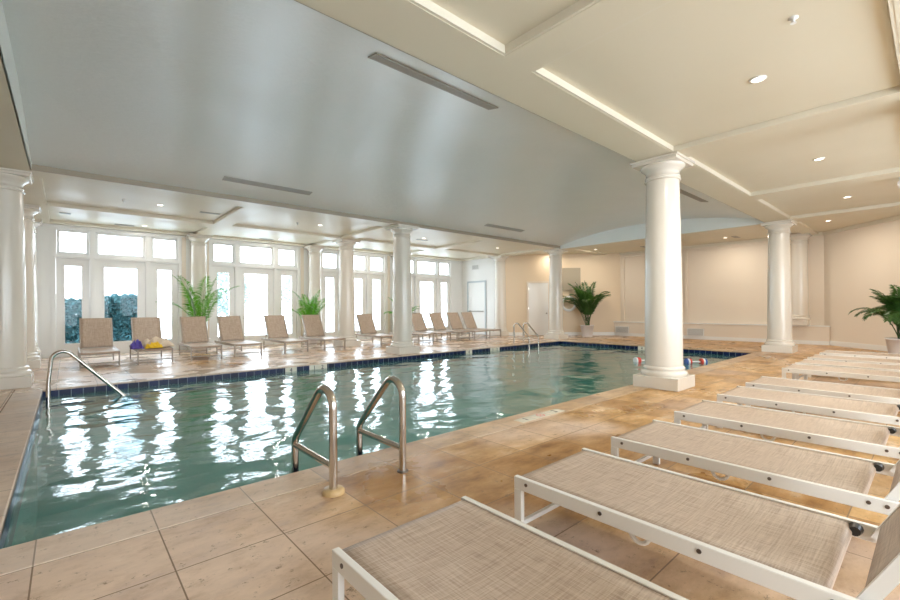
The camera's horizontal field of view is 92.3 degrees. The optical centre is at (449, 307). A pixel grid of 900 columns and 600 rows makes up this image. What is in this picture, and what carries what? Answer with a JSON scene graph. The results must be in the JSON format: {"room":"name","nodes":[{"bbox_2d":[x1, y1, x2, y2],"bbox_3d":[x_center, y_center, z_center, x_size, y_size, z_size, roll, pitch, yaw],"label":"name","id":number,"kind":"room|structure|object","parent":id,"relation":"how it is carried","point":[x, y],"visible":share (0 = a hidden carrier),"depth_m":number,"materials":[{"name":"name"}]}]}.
{"room":"indoor swimming pool","nodes":[
{"label":"indoor swimming pool","id":0,"kind":"room"},
{"bbox_2d":[108,236,153,295],"bbox_3d":[-23.846,-3.002,32.312,2.400,9.000,4.030,0,0,-42],"label":"sky","id":1,"kind":"structure","parent":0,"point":[121,280],"depth_m":30.56,"materials":[{"name":"white"}]},
{"bbox_2d":[36,223,461,358],"bbox_3d":[-5.376,-0.617,16.766,16.200,3.900,0.220,0,0,-42],"label":"wall","id":2,"kind":"structure","parent":0,"point":[43,236],"depth_m":13.88,"materials":[{"name":"white paint"}]},
{"bbox_2d":[56,258,89,356],"bbox_3d":[-10.569,-0.004,12.136,0.714,2.734,0.095,0,0,-42],"label":"window","id":3,"kind":"structure","parent":2,"relation":"in","point":[61,263],"depth_m":11.98,"materials":[{"name":"white paint"}]},
{"bbox_2d":[57,229,88,254],"bbox_3d":[-10.577,-1.829,12.139,0.684,0.664,0.095,0,0,-42],"label":"window","id":4,"kind":"structure","parent":2,"relation":"in","point":[58,230],"depth_m":12.10,"materials":[{"name":"white paint"}]},
{"bbox_2d":[95,260,144,354],"bbox_3d":[-9.750,-0.010,12.826,1.174,2.734,0.149,0,0,-42],"label":"door","id":5,"kind":"structure","parent":2,"relation":"in","point":[123,346],"depth_m":12.81,"materials":[{"name":"white paint"}]},
{"bbox_2d":[96,233,144,257],"bbox_3d":[-9.780,-1.834,12.846,1.154,0.664,0.095,0,0,-42],"label":"window","id":6,"kind":"structure","parent":2,"relation":"in","point":[97,234],"depth_m":12.82,"materials":[{"name":"white paint"}]},
{"bbox_2d":[151,237,176,259],"bbox_3d":[-8.964,-1.839,13.569,0.694,0.664,0.095,0,0,-42],"label":"window","id":7,"kind":"structure","parent":2,"relation":"in","point":[152,238],"depth_m":13.52,"materials":[{"name":"white paint"}]},
{"bbox_2d":[151,263,177,351],"bbox_3d":[-8.956,-0.015,13.566,0.724,2.734,0.095,0,0,-42],"label":"window","id":8,"kind":"structure","parent":2,"relation":"in","point":[173,268],"depth_m":13.66,"materials":[{"name":"white paint"}]},
{"bbox_2d":[212,243,233,263],"bbox_3d":[-7.710,-1.847,14.680,0.684,0.664,0.095,0,0,-42],"label":"window","id":9,"kind":"structure","parent":2,"relation":"in","point":[232,245],"depth_m":14.63,"materials":[{"name":"white paint"}]},
{"bbox_2d":[212,266,234,347],"bbox_3d":[-7.703,-0.022,14.677,0.714,2.734,0.095,0,0,-42],"label":"window","id":10,"kind":"structure","parent":2,"relation":"in","point":[215,269],"depth_m":14.55,"materials":[{"name":"white paint"}]},
{"bbox_2d":[51,225,451,355],"bbox_3d":[-5.362,-0.477,16.597,14.605,3.620,0.050,0,0,-42],"label":"trim","id":11,"kind":"structure","parent":2,"relation":"attached to","point":[53,227],"depth_m":14.29,"materials":[{"name":"white paint"}]},
{"bbox_2d":[239,268,272,345],"bbox_3d":[-6.884,-0.027,15.366,1.174,2.734,0.149,0,0,-42],"label":"door","id":12,"kind":"structure","parent":2,"relation":"in","point":[242,271],"depth_m":15.31,"materials":[{"name":"white paint"}]},
{"bbox_2d":[239,245,272,265],"bbox_3d":[-6.913,-1.852,15.386,1.154,0.664,0.095,0,0,-42],"label":"window","id":13,"kind":"structure","parent":2,"relation":"in","point":[271,250],"depth_m":15.40,"materials":[{"name":"white paint"}]},
{"bbox_2d":[181,237,389,346],"bbox_3d":[-5.324,-0.517,16.647,8.620,3.500,0.025,0,0,-42],"label":"trim","id":14,"kind":"structure","parent":2,"relation":"attached to","point":[183,240],"depth_m":16.36,"materials":[{"name":"beige paint"}]},
{"bbox_2d":[277,270,296,343],"bbox_3d":[-6.090,-0.032,16.106,0.724,2.734,0.095,0,0,-42],"label":"window","id":15,"kind":"structure","parent":2,"relation":"in","point":[280,273],"depth_m":16.21,"materials":[{"name":"white paint"}]},
{"bbox_2d":[322,272,337,336],"bbox_3d":[-4.807,-0.040,17.243,0.714,2.734,0.095,0,0,-42],"label":"window","id":16,"kind":"structure","parent":2,"relation":"in","point":[325,275],"depth_m":17.34,"materials":[{"name":"white paint"}]},
{"bbox_2d":[354,274,365,338],"bbox_3d":[-3.988,-0.045,17.933,1.174,2.734,0.149,0,0,-42],"label":"door","id":17,"kind":"structure","parent":2,"relation":"in","point":[362,277],"depth_m":18.23,"materials":[{"name":"white paint"}]},
{"bbox_2d":[370,275,383,338],"bbox_3d":[-3.194,-0.050,18.673,0.724,2.734,0.095,0,0,-42],"label":"door","id":18,"kind":"structure","parent":2,"relation":"in","point":[372,277],"depth_m":18.77,"materials":[{"name":"white paint"}]},
{"bbox_2d":[411,277,414,335],"bbox_3d":[-1.925,-0.058,19.797,0.714,2.734,0.095,0,0,-42],"label":"window","id":19,"kind":"structure","parent":2,"relation":"in","point":[412,278],"depth_m":19.97,"materials":[{"name":"white paint"}]},
{"bbox_2d":[417,277,435,335],"bbox_3d":[-1.107,-0.063,20.486,1.174,2.734,0.149,0,0,-42],"label":"door","id":20,"kind":"structure","parent":2,"relation":"in","point":[419,279],"depth_m":20.64,"materials":[{"name":"white paint"}]},
{"bbox_2d":[439,278,449,334],"bbox_3d":[-0.313,-0.068,21.226,0.724,2.734,0.095,0,0,-42],"label":"window","id":21,"kind":"structure","parent":2,"relation":"in","point":[441,280],"depth_m":21.33,"materials":[{"name":"white paint"}]},
{"bbox_2d":[1,0,755,245],"bbox_3d":[0.956,-2.641,9.721,15.250,0.390,6.780,0,0,-42],"label":"ceiling","id":22,"kind":"structure","parent":0,"point":[192,94],"depth_m":6.47,"materials":[{"name":"white paint"}]},
{"bbox_2d":[222,176,311,194],"bbox_3d":[-3.800,-2.560,9.125,1.800,0.044,0.169,0,0,-42],"label":"ceiling vent","id":23,"kind":"object","parent":22,"relation":"in","point":[225,178],"visible":1,"depth_m":9.05,"materials":[{"name":"grey metal"}]},
{"bbox_2d":[368,53,497,109],"bbox_3d":[-0.114,-2.555,4.965,1.800,0.046,0.169,0,0,-42],"label":"ceiling vent","id":24,"kind":"object","parent":22,"relation":"in","point":[377,57],"visible":1,"depth_m":4.85,"materials":[{"name":"grey metal"}]},
{"bbox_2d":[0,0,899,260],"bbox_3d":[0.845,-2.665,9.582,24.000,0.680,18.800,0,0,-42],"label":"ceiling","id":25,"kind":"structure","parent":0,"point":[681,71],"depth_m":4.99,"materials":[{"name":"beige paint"}]},
{"bbox_2d":[0,0,30,168],"bbox_3d":[-4.739,-2.571,4.673,0.010,0.499,6.780,0,0,-42],"label":"trim","id":26,"kind":"structure","parent":25,"relation":"attached to","point":[6,51],"depth_m":4.71,"materials":[{"name":"white paint"}]},
{"bbox_2d":[46,210,208,234],"bbox_3d":[-8.826,-2.337,12.000,3.430,0.076,1.850,0,0,-42],"label":"trim","id":27,"kind":"structure","parent":25,"relation":"attached to","point":[47,211],"depth_m":12.52,"materials":[{"name":"beige paint"}]},
{"bbox_2d":[40,178,243,223],"bbox_3d":[-6.913,-2.349,9.841,3.430,0.076,2.680,0,0,-42],"label":"trim","id":28,"kind":"structure","parent":25,"relation":"attached to","point":[41,180],"depth_m":10.55,"materials":[{"name":"beige paint"}]},
{"bbox_2d":[212,229,330,245],"bbox_3d":[-5.952,-2.355,14.547,3.450,0.076,1.850,0,0,-42],"label":"trim","id":29,"kind":"structure","parent":25,"relation":"attached to","point":[214,235],"depth_m":15.22,"materials":[{"name":"beige paint"}]},
{"bbox_2d":[232,210,382,237],"bbox_3d":[-4.039,-2.367,12.388,3.450,0.076,2.680,0,0,-42],"label":"trim","id":30,"kind":"structure","parent":25,"relation":"attached to","point":[235,224],"depth_m":13.25,"materials":[{"name":"beige paint"}]},
{"bbox_2d":[326,243,424,253],"bbox_3d":[-2.989,-2.373,17.174,3.670,0.076,1.850,0,0,-42],"label":"trim","id":31,"kind":"structure","parent":25,"relation":"attached to","point":[359,243],"depth_m":18.01,"materials":[{"name":"beige paint"}]},
{"bbox_2d":[30,0,753,248],"bbox_3d":[0.957,-2.398,9.721,15.250,0.105,6.790,0,0,-42],"label":"trim","id":32,"kind":"structure","parent":25,"relation":"attached to","point":[34,167],"depth_m":9.19,"materials":[{"name":"beige paint"}]},
{"bbox_2d":[353,231,481,248],"bbox_3d":[-1.075,-2.385,15.014,3.670,0.076,2.680,0,0,-42],"label":"trim","id":33,"kind":"structure","parent":25,"relation":"attached to","point":[361,238],"depth_m":15.85,"materials":[{"name":"beige paint"}]},
{"bbox_2d":[411,252,484,259],"bbox_3d":[-0.044,-2.392,19.784,3.300,0.076,1.850,0,0,-42],"label":"trim","id":34,"kind":"structure","parent":25,"relation":"attached to","point":[444,252],"depth_m":20.66,"materials":[{"name":"beige paint"}]},
{"bbox_2d":[446,242,545,255],"bbox_3d":[1.869,-2.404,17.625,3.300,0.076,2.680,0,0,-42],"label":"trim","id":35,"kind":"structure","parent":25,"relation":"attached to","point":[489,242],"depth_m":18.61,"materials":[{"name":"beige paint"}]},
{"bbox_2d":[408,0,599,55],"bbox_3d":[0.045,-2.392,1.990,3.430,0.076,2.460,0,0,-42],"label":"trim","id":36,"kind":"structure","parent":25,"relation":"attached to","point":[429,6],"depth_m":3.64,"materials":[{"name":"beige paint"}]},
{"bbox_2d":[560,218,763,248],"bbox_3d":[6.662,-2.631,14.778,0.020,0.520,6.780,0,0,-42],"label":"trim","id":37,"kind":"structure","parent":25,"relation":"attached to","point":[633,232],"depth_m":14.83,"materials":[{"name":"white paint"}]},
{"bbox_2d":[532,0,899,151],"bbox_3d":[2.919,-2.410,4.537,3.450,0.076,2.460,0,0,-42],"label":"trim","id":38,"kind":"structure","parent":25,"relation":"attached to","point":[540,71],"depth_m":5.17,"materials":[{"name":"beige paint"}]},
{"bbox_2d":[688,105,899,195],"bbox_3d":[5.882,-2.429,7.164,3.670,0.076,2.460,0,0,-42],"label":"trim","id":39,"kind":"structure","parent":25,"relation":"attached to","point":[697,163],"depth_m":8.14,"materials":[{"name":"beige paint"}]},
{"bbox_2d":[757,179,899,218],"bbox_3d":[8.827,-2.447,9.774,3.300,0.076,2.460,0,0,-42],"label":"trim","id":40,"kind":"structure","parent":25,"relation":"attached to","point":[763,202],"depth_m":10.81,"materials":[{"name":"beige paint"}]},
{"bbox_2d":[0,333,899,599],"bbox_3d":[0.832,1.355,9.549,24.300,0.120,19.200,0,0,-42],"label":"floor","id":41,"kind":"structure","parent":0,"point":[280,547],"depth_m":2.80,"materials":[{"name":"tile"}]},
{"bbox_2d":[0,167,33,389],"bbox_3d":[-7.579,-0.477,7.342,0.730,3.648,0.730,0,0,-42],"label":"column","id":42,"kind":"structure","parent":41,"relation":"on","point":[15,373],"depth_m":7.24,"materials":[{"name":"beige paint"}]},
{"bbox_2d":[24,204,41,368],"bbox_3d":[-9.675,-0.464,9.707,0.730,3.648,0.730,0,0,-42],"label":"column","id":43,"kind":"structure","parent":41,"relation":"on","point":[34,361],"depth_m":9.69,"materials":[{"name":"beige paint"}]},
{"bbox_2d":[34,219,42,355],"bbox_3d":[-11.002,-0.456,11.204,0.660,3.648,0.660,0,0,-42],"label":"column","id":44,"kind":"structure","parent":41,"relation":"on","point":[38,222],"depth_m":11.28,"materials":[{"name":"beige paint"}]},
{"bbox_2d":[77,318,119,368],"bbox_3d":[-8.516,0.805,10.459,0.720,1.095,1.950,0,0,-42],"label":"sun lounger","id":45,"kind":"object","parent":41,"relation":"on","point":[95,333],"visible":0.96,"depth_m":10.87,"materials":[{"name":"beige fabric"}]},
{"bbox_2d":[129,317,172,364],"bbox_3d":[-7.726,0.800,11.141,0.720,1.095,1.950,0,0,-41],"label":"sun lounger","id":46,"kind":"object","parent":41,"relation":"on","point":[143,328],"visible":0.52,"depth_m":11.57,"materials":[{"name":"beige fabric"}]},
{"bbox_2d":[142,336,173,346],"bbox_3d":[-7.437,0.851,10.997,0.640,0.253,0.878,0,0,-42],"label":"towel","id":47,"kind":"object","parent":46,"relation":"on","point":[165,342],"visible":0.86,"depth_m":10.83,"materials":[{"name":"beige fabric"}]},
{"bbox_2d":[156,273,237,352],"bbox_3d":[-7.442,0.163,12.974,2.270,2.367,1.370,0,0,-42],"label":"potted palm","id":48,"kind":"object","parent":41,"relation":"on","point":[198,304],"visible":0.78,"depth_m":13.09,"materials":[{"name":"green plant"}]},
{"bbox_2d":[192,338,209,352],"bbox_3d":[-7.549,1.137,13.079,0.530,0.420,0.530,0,0,-42],"label":"pot","id":49,"kind":"object","parent":48,"relation":"on","point":[208,338],"depth_m":12.91,"materials":[{"name":"white"}]},
{"bbox_2d":[185,233,212,350],"bbox_3d":[-8.031,-0.474,13.837,0.660,3.648,0.660,0,0,-42],"label":"column","id":50,"kind":"structure","parent":41,"relation":"on","point":[198,242],"depth_m":13.65,"materials":[{"name":"beige paint"}]},
{"bbox_2d":[178,316,221,360],"bbox_3d":[-6.896,0.795,11.883,0.720,1.095,1.950,0,0,-41],"label":"sun lounger","id":51,"kind":"object","parent":41,"relation":"on","point":[193,329],"visible":1,"depth_m":12.29,"materials":[{"name":"beige fabric"}]},
{"bbox_2d":[214,316,261,357],"bbox_3d":[-6.174,0.791,12.556,0.720,1.095,1.950,0,0,-43],"label":"sun lounger","id":52,"kind":"object","parent":41,"relation":"on","point":[230,327],"visible":0.99,"depth_m":12.93,"materials":[{"name":"beige fabric"}]},
{"bbox_2d":[261,315,308,353],"bbox_3d":[-5.178,0.785,13.492,0.720,1.095,1.950,0,0,-42],"label":"sun lounger","id":53,"kind":"object","parent":41,"relation":"on","point":[276,327],"visible":1,"depth_m":13.86,"materials":[{"name":"beige fabric"}]},
{"bbox_2d":[280,290,329,345],"bbox_3d":[-4.925,0.334,15.320,1.869,1.992,1.197,0,0,-42],"label":"potted palm","id":54,"kind":"object","parent":41,"relation":"on","point":[309,310],"visible":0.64,"depth_m":15.34,"materials":[{"name":"green plant"}]},
{"bbox_2d":[303,333,317,345],"bbox_3d":[-4.945,1.121,15.387,0.530,0.420,0.530,0,0,-42],"label":"pot","id":55,"kind":"object","parent":54,"relation":"on","point":[309,341],"depth_m":15.21,"materials":[{"name":"white"}]},
{"bbox_2d":[303,245,325,342],"bbox_3d":[-5.127,-0.492,16.411,0.660,3.648,0.660,0,0,-42],"label":"column","id":56,"kind":"structure","parent":41,"relation":"on","point":[314,253],"depth_m":16.22,"materials":[{"name":"beige paint"}]},
{"bbox_2d":[291,385,344,497],"bbox_3d":[-1.030,1.308,3.283,0.156,1.497,0.787,0,0,-42],"label":"grab rail","id":57,"kind":"object","parent":41,"relation":"on","point":[333,490],"visible":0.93,"depth_m":3.06,"materials":[{"name":"silver metal"}]},
{"bbox_2d":[299,314,345,350],"bbox_3d":[-4.236,0.779,14.251,0.720,1.095,1.950,0,0,-42],"label":"sun lounger","id":58,"kind":"object","parent":41,"relation":"on","point":[312,324],"visible":1,"depth_m":14.63,"materials":[{"name":"beige fabric"}]},
{"bbox_2d":[332,239,360,346],"bbox_3d":[-3.589,-0.502,15.022,0.730,3.648,0.730,0,0,-42],"label":"column","id":59,"kind":"structure","parent":41,"relation":"on","point":[346,246],"depth_m":14.79,"materials":[{"name":"beige paint"}]},
{"bbox_2d":[355,314,392,346],"bbox_3d":[-2.694,0.769,15.624,0.720,1.095,1.950,0,0,-41],"label":"sun lounger","id":60,"kind":"object","parent":41,"relation":"on","point":[366,324],"visible":0.87,"depth_m":16.02,"materials":[{"name":"beige fabric"}]},
{"bbox_2d":[356,376,407,473],"bbox_3d":[-0.596,1.305,3.690,0.090,1.497,0.754,0,0,-42],"label":"grab rail","id":61,"kind":"object","parent":41,"relation":"on","point":[401,446],"visible":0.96,"depth_m":3.52,"materials":[{"name":"silver metal"}]},
{"bbox_2d":[0,340,769,575],"bbox_3d":[0.900,1.965,9.552,15.300,1.358,7.019,0,0,-42],"label":"swimming pool","id":62,"kind":"object","parent":41,"relation":"in","point":[71,485],"visible":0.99,"depth_m":7.75,"materials":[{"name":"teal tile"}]},
{"bbox_2d":[46,350,146,424],"bbox_3d":[-5.659,1.366,6.977,1.269,1.439,0.056,0,0,-42],"label":"handrail","id":63,"kind":"object","parent":62,"relation":"on","point":[51,358],"visible":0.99,"depth_m":6.71,"materials":[{"name":"silver metal"}]},
{"bbox_2d":[42,344,738,425],"bbox_3d":[0.896,1.420,9.552,14.586,0.033,6.306,0,0,-42],"label":"pool tile border","id":64,"kind":"object","parent":62,"relation":"in","point":[626,352],"visible":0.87,"depth_m":11.85,"materials":[{"name":"blue tile"}]},
{"bbox_2d":[684,358,707,364],"bbox_3d":[6.136,1.352,10.802,0.508,0.170,0.170,0,0,0],"label":"dumbbell","id":65,"kind":"object","parent":64,"relation":"on","point":[702,361],"visible":0.91,"depth_m":10.75,"materials":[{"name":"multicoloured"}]},
{"bbox_2d":[384,224,418,354],"bbox_3d":[-1.387,-0.515,12.537,0.730,3.648,0.730,0,0,-42],"label":"column","id":66,"kind":"structure","parent":41,"relation":"on","point":[402,343],"depth_m":12.30,"materials":[{"name":"beige paint"}]},
{"bbox_2d":[412,313,450,341],"bbox_3d":[-0.878,0.758,17.320,0.720,1.095,1.950,0,0,-42],"label":"sun lounger","id":67,"kind":"object","parent":41,"relation":"on","point":[418,323],"visible":0.84,"depth_m":17.69,"materials":[{"name":"beige fabric"}]},
{"bbox_2d":[428,313,469,340],"bbox_3d":[-0.106,0.753,17.988,0.720,1.095,1.950,0,0,-42],"label":"sun lounger","id":68,"kind":"object","parent":41,"relation":"on","point":[437,321],"visible":0.92,"depth_m":18.34,"materials":[{"name":"beige fabric"}]},
{"bbox_2d":[446,312,486,338],"bbox_3d":[0.645,0.749,18.572,0.720,1.095,1.950,0,0,-41],"label":"sun lounger","id":69,"kind":"object","parent":41,"relation":"on","point":[454,319],"visible":0.88,"depth_m":18.96,"materials":[{"name":"beige"}]},
{"bbox_2d":[461,312,500,337],"bbox_3d":[1.300,0.745,19.210,0.720,1.095,1.950,0,0,-42],"label":"sun lounger","id":70,"kind":"object","parent":41,"relation":"on","point":[469,321],"visible":0.88,"depth_m":19.59,"materials":[{"name":"beige"}]},
{"bbox_2d":[489,256,508,335],"bbox_3d":[2.339,-0.538,20.048,0.730,3.648,0.730,0,0,-42],"label":"column","id":71,"kind":"structure","parent":41,"relation":"on","point":[500,277],"depth_m":19.81,"materials":[{"name":"beige paint"}]},
{"bbox_2d":[332,496,687,599],"bbox_3d":[0.452,0.750,1.198,0.728,1.095,1.950,0,0,-42],"label":"sun lounger","id":72,"kind":"object","parent":41,"relation":"on","point":[465,549],"visible":1,"depth_m":1.61,"materials":[{"name":"white fabric"}]},
{"bbox_2d":[513,323,529,365],"bbox_3d":[2.552,1.286,15.494,0.090,1.497,0.754,0,0,-42],"label":"grab rail","id":73,"kind":"object","parent":41,"relation":"on","point":[518,324],"visible":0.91,"depth_m":15.44,"materials":[{"name":"silver metal"}]},
{"bbox_2d":[543,249,567,338],"bbox_3d":[4.366,-0.551,17.836,0.730,3.648,0.730,0,0,-42],"label":"column","id":74,"kind":"structure","parent":41,"relation":"on","point":[556,331],"depth_m":17.61,"materials":[{"name":"beige paint"}]},
{"bbox_2d":[563,282,610,336],"bbox_3d":[5.816,0.023,18.575,2.622,2.482,1.795,0,0,3],"label":"potted palm","id":75,"kind":"object","parent":41,"relation":"on","point":[584,304],"visible":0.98,"depth_m":18.84,"materials":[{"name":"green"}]},
{"bbox_2d":[580,325,593,336],"bbox_3d":[6.043,1.013,19.046,0.594,0.500,0.594,0,0,-42],"label":"pot","id":76,"kind":"object","parent":75,"relation":"on","point":[587,330],"depth_m":18.84,"materials":[{"name":"white"}]},
{"bbox_2d":[630,151,694,391],"bbox_3d":[3.475,-0.546,7.051,0.730,3.648,0.730,0,0,-42],"label":"column","id":77,"kind":"structure","parent":41,"relation":"on","point":[663,368],"depth_m":6.82,"materials":[{"name":"beige paint"}]},
{"bbox_2d":[514,448,899,599],"bbox_3d":[1.272,0.745,1.925,0.728,1.095,1.950,0,0,-42],"label":"sun lounger","id":78,"kind":"object","parent":41,"relation":"on","point":[795,551],"visible":0.99,"depth_m":1.91,"materials":[{"name":"white fabric"}]},
{"bbox_2d":[611,419,899,514],"bbox_3d":[2.076,0.740,2.638,0.728,1.095,1.950,0,0,-42],"label":"sun lounger","id":79,"kind":"object","parent":41,"relation":"on","point":[835,477],"visible":0.98,"depth_m":2.66,"materials":[{"name":"white fabric"}]},
{"bbox_2d":[760,219,797,352],"bbox_3d":[9.321,-0.582,12.245,0.730,3.648,0.730,0,0,-42],"label":"column","id":80,"kind":"structure","parent":41,"relation":"on","point":[779,295],"depth_m":12.03,"materials":[{"name":"beige paint"}]},
{"bbox_2d":[674,400,899,458],"bbox_3d":[2.922,0.734,3.387,0.728,1.095,1.950,0,0,-42],"label":"sun lounger","id":81,"kind":"object","parent":41,"relation":"on","point":[864,437],"visible":0.96,"depth_m":3.44,"materials":[{"name":"white fabric"}]},
{"bbox_2d":[717,386,899,427],"bbox_3d":[3.768,0.729,4.137,0.728,1.095,1.950,0,0,-42],"label":"sun lounger","id":82,"kind":"object","parent":41,"relation":"on","point":[865,410],"visible":0.92,"depth_m":4.22,"materials":[{"name":"white fabric"}]},
{"bbox_2d":[745,376,899,405],"bbox_3d":[4.546,0.724,4.827,0.728,1.095,1.950,0,0,-42],"label":"sun lounger","id":83,"kind":"object","parent":41,"relation":"on","point":[889,395],"visible":0.85,"depth_m":4.96,"materials":[{"name":"white"}]},
{"bbox_2d":[782,364,899,381],"bbox_3d":[5.938,0.716,6.060,0.728,1.095,1.950,0,0,-42],"label":"sun lounger","id":84,"kind":"object","parent":41,"relation":"on","point":[856,373],"visible":0.9,"depth_m":6.22,"materials":[{"name":"white fabric"}]},
{"bbox_2d":[795,359,899,379],"bbox_3d":[6.626,0.712,6.670,0.728,1.095,1.950,0,0,-42],"label":"sun lounger","id":85,"kind":"object","parent":41,"relation":"on","point":[888,367],"visible":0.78,"depth_m":6.96,"materials":[{"name":"white fabric"}]},
{"bbox_2d":[807,354,899,376],"bbox_3d":[7.397,0.707,7.354,0.728,1.095,1.950,0,0,-42],"label":"sun lounger","id":86,"kind":"object","parent":41,"relation":"on","point":[815,357],"visible":0.76,"depth_m":7.61,"materials":[{"name":"white fabric"}]},
{"bbox_2d":[819,350,899,358],"bbox_3d":[8.295,0.701,8.150,0.728,1.095,1.950,0,0,-42],"label":"sun lounger","id":87,"kind":"object","parent":41,"relation":"on","point":[826,352],"visible":0.74,"depth_m":8.40,"materials":[{"name":"white"}]},
{"bbox_2d":[848,285,899,353],"bbox_3d":[10.858,0.325,10.368,1.858,1.815,1.706,0,0,-13],"label":"potted palm","id":88,"kind":"object","parent":41,"relation":"on","point":[891,309],"visible":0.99,"depth_m":10.40,"materials":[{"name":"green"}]},
{"bbox_2d":[884,337,899,353],"bbox_3d":[10.861,0.983,10.368,0.636,0.500,0.636,0,0,-42],"label":"pot","id":89,"kind":"object","parent":88,"relation":"on","point":[893,343],"depth_m":10.34,"materials":[{"name":"white"}]},
{"bbox_2d":[462,258,494,334],"bbox_3d":[1.580,-0.660,20.979,0.200,3.900,2.700,0,0,-42],"label":"wall","id":90,"kind":"structure","parent":0,"point":[486,271],"depth_m":20.69,"materials":[{"name":"white paint"}]},
{"bbox_2d":[467,280,486,334],"bbox_3d":[1.264,-0.008,21.083,0.146,2.600,1.280,0,0,-42],"label":"door","id":91,"kind":"structure","parent":90,"relation":"in","point":[476,292],"depth_m":21.04,"materials":[{"name":"grey"}]},
{"bbox_2d":[505,253,620,335],"bbox_3d":[5.090,-0.682,19.876,5.303,3.900,0.200,0,0,3],"label":"wall","id":92,"kind":"structure","parent":0,"point":[604,270],"depth_m":19.74,"materials":[{"name":"beige paint"}]},
{"bbox_2d":[527,281,548,335],"bbox_3d":[4.048,0.035,19.781,1.040,2.480,0.115,0,0,3],"label":"door","id":93,"kind":"structure","parent":92,"relation":"in","point":[537,291],"depth_m":19.82,"materials":[{"name":"beige paint"}]},
{"bbox_2d":[562,268,580,289],"bbox_3d":[5.538,-1.309,19.724,0.800,1.010,0.051,0,0,3],"label":"wall panel","id":94,"kind":"object","parent":92,"relation":"attached to","point":[569,275],"visible":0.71,"depth_m":19.70,"materials":[{"name":"beige"}]},
{"bbox_2d":[565,332,614,335],"bbox_3d":[6.224,1.186,19.693,3.041,0.150,0.030,0,0,3],"label":"baseboard","id":95,"kind":"structure","parent":92,"relation":"attached to","point":[568,333],"depth_m":19.66,"materials":[{"name":"white paint"}]},
{"bbox_2d":[620,235,823,324],"bbox_3d":[10.177,-0.713,17.007,0.200,3.900,7.150,0,0,-42],"label":"wall","id":96,"kind":"structure","parent":0,"point":[726,285],"depth_m":16.46,"materials":[{"name":"beige paint"}]},
{"bbox_2d":[568,221,818,254],"bbox_3d":[8.385,-2.452,16.077,3.700,0.060,7.680,0,0,-42],"label":"trim","id":97,"kind":"structure","parent":96,"relation":"attached to","point":[802,228],"depth_m":13.85,"materials":[{"name":"beige paint"}]},
{"bbox_2d":[687,328,703,335],"bbox_3d":[9.669,0.960,17.049,0.030,0.280,0.620,0,0,-42],"label":"air vent","id":98,"kind":"object","parent":96,"relation":"attached to","point":[690,331],"visible":1,"depth_m":17.04,"materials":[{"name":"white paint"}]},
{"bbox_2d":[622,241,790,322],"bbox_3d":[9.863,-0.854,17.164,0.060,2.915,6.300,0,0,-42],"label":"trim","id":99,"kind":"structure","parent":96,"relation":"attached to","point":[686,252],"depth_m":17.49,"materials":[{"name":"beige paint"}]},
{"bbox_2d":[613,321,829,344],"bbox_3d":[9.966,0.921,16.918,0.250,0.635,7.450,0,0,-42],"label":"trim","id":100,"kind":"structure","parent":96,"relation":"attached to","point":[616,334],"depth_m":16.14,"materials":[{"name":"white paint"}]},
{"bbox_2d":[790,233,811,325],"bbox_3d":[11.813,-0.945,14.617,0.670,3.073,0.670,0,0,-42],"label":"column","id":101,"kind":"structure","parent":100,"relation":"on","point":[799,242],"depth_m":14.44,"materials":[{"name":"beige paint"}]},
{"bbox_2d":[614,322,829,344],"bbox_3d":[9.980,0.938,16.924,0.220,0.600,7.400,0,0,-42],"label":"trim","id":102,"kind":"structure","parent":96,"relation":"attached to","point":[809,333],"depth_m":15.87,"materials":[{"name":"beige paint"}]},
{"bbox_2d":[619,215,899,254],"bbox_3d":[10.952,-2.448,14.691,2.412,0.100,11.560,0,0,-22],"label":"trim","id":103,"kind":"structure","parent":96,"relation":"attached to","point":[893,218],"depth_m":14.46,"materials":[{"name":"beige paint"}]},
{"bbox_2d":[824,219,899,345],"bbox_3d":[12.341,-0.727,11.582,0.200,3.900,5.516,0,0,3],"label":"wall","id":104,"kind":"structure","parent":0,"point":[857,261],"depth_m":13.00,"materials":[{"name":"beige paint"}]},
{"bbox_2d":[830,341,887,350],"bbox_3d":[12.240,1.149,11.624,0.030,0.150,5.445,0,0,3],"label":"baseboard","id":105,"kind":"structure","parent":104,"relation":"attached to","point":[833,343],"depth_m":13.00,"materials":[{"name":"white paint"}]},
{"label":"outside","id":106,"kind":"structure","parent":0,"visible":0},
{"bbox_2d":[161,320,445,338],"bbox_3d":[-12.648,1.528,26.343,44.000,0.200,23.780,0,0,-42],"label":"ground","id":107,"kind":"structure","parent":106,"point":[165,331],"depth_m":29.56,"materials":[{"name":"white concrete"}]},
{"bbox_2d":[65,297,81,343],"bbox_3d":[-12.519,0.458,13.763,1.622,2.079,1.193,0,0,-42],"label":"shrub","id":108,"kind":"object","parent":107,"relation":"on","point":[73,307],"visible":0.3,"depth_m":13.71,"materials":[{"name":"green plant"}]},
{"bbox_2d":[104,293,136,340],"bbox_3d":[-11.319,0.487,14.958,1.856,2.017,1.197,0,0,-42],"label":"shrub","id":109,"kind":"object","parent":107,"relation":"on","point":[121,308],"visible":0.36,"depth_m":14.61,"materials":[{"name":"green plant"}]},
{"bbox_2d":[217,273,252,315],"bbox_3d":[-14.297,-0.679,27.477,3.197,4.237,3.368,0,0,-42],"label":"tree","id":110,"kind":"object","parent":107,"relation":"on","point":[223,306],"visible":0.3,"depth_m":27.02,"materials":[{"name":"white plant"}]},
{"bbox_2d":[282,276,329,309],"bbox_3d":[-11.454,-0.958,34.100,3.989,4.760,3.916,0,0,-42],"label":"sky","id":111,"kind":"structure","parent":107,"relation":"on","point":[287,286],"depth_m":33.19,"materials":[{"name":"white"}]},
{"bbox_2d":[169,313,445,338],"bbox_3d":[-3.906,0.864,26.599,22.630,1.020,0.080,0,0,-42],"label":"terrace railing","id":112,"kind":"object","parent":107,"relation":"on","point":[170,318],"visible":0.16,"depth_m":21.80,"materials":[{"name":"grey paint"}]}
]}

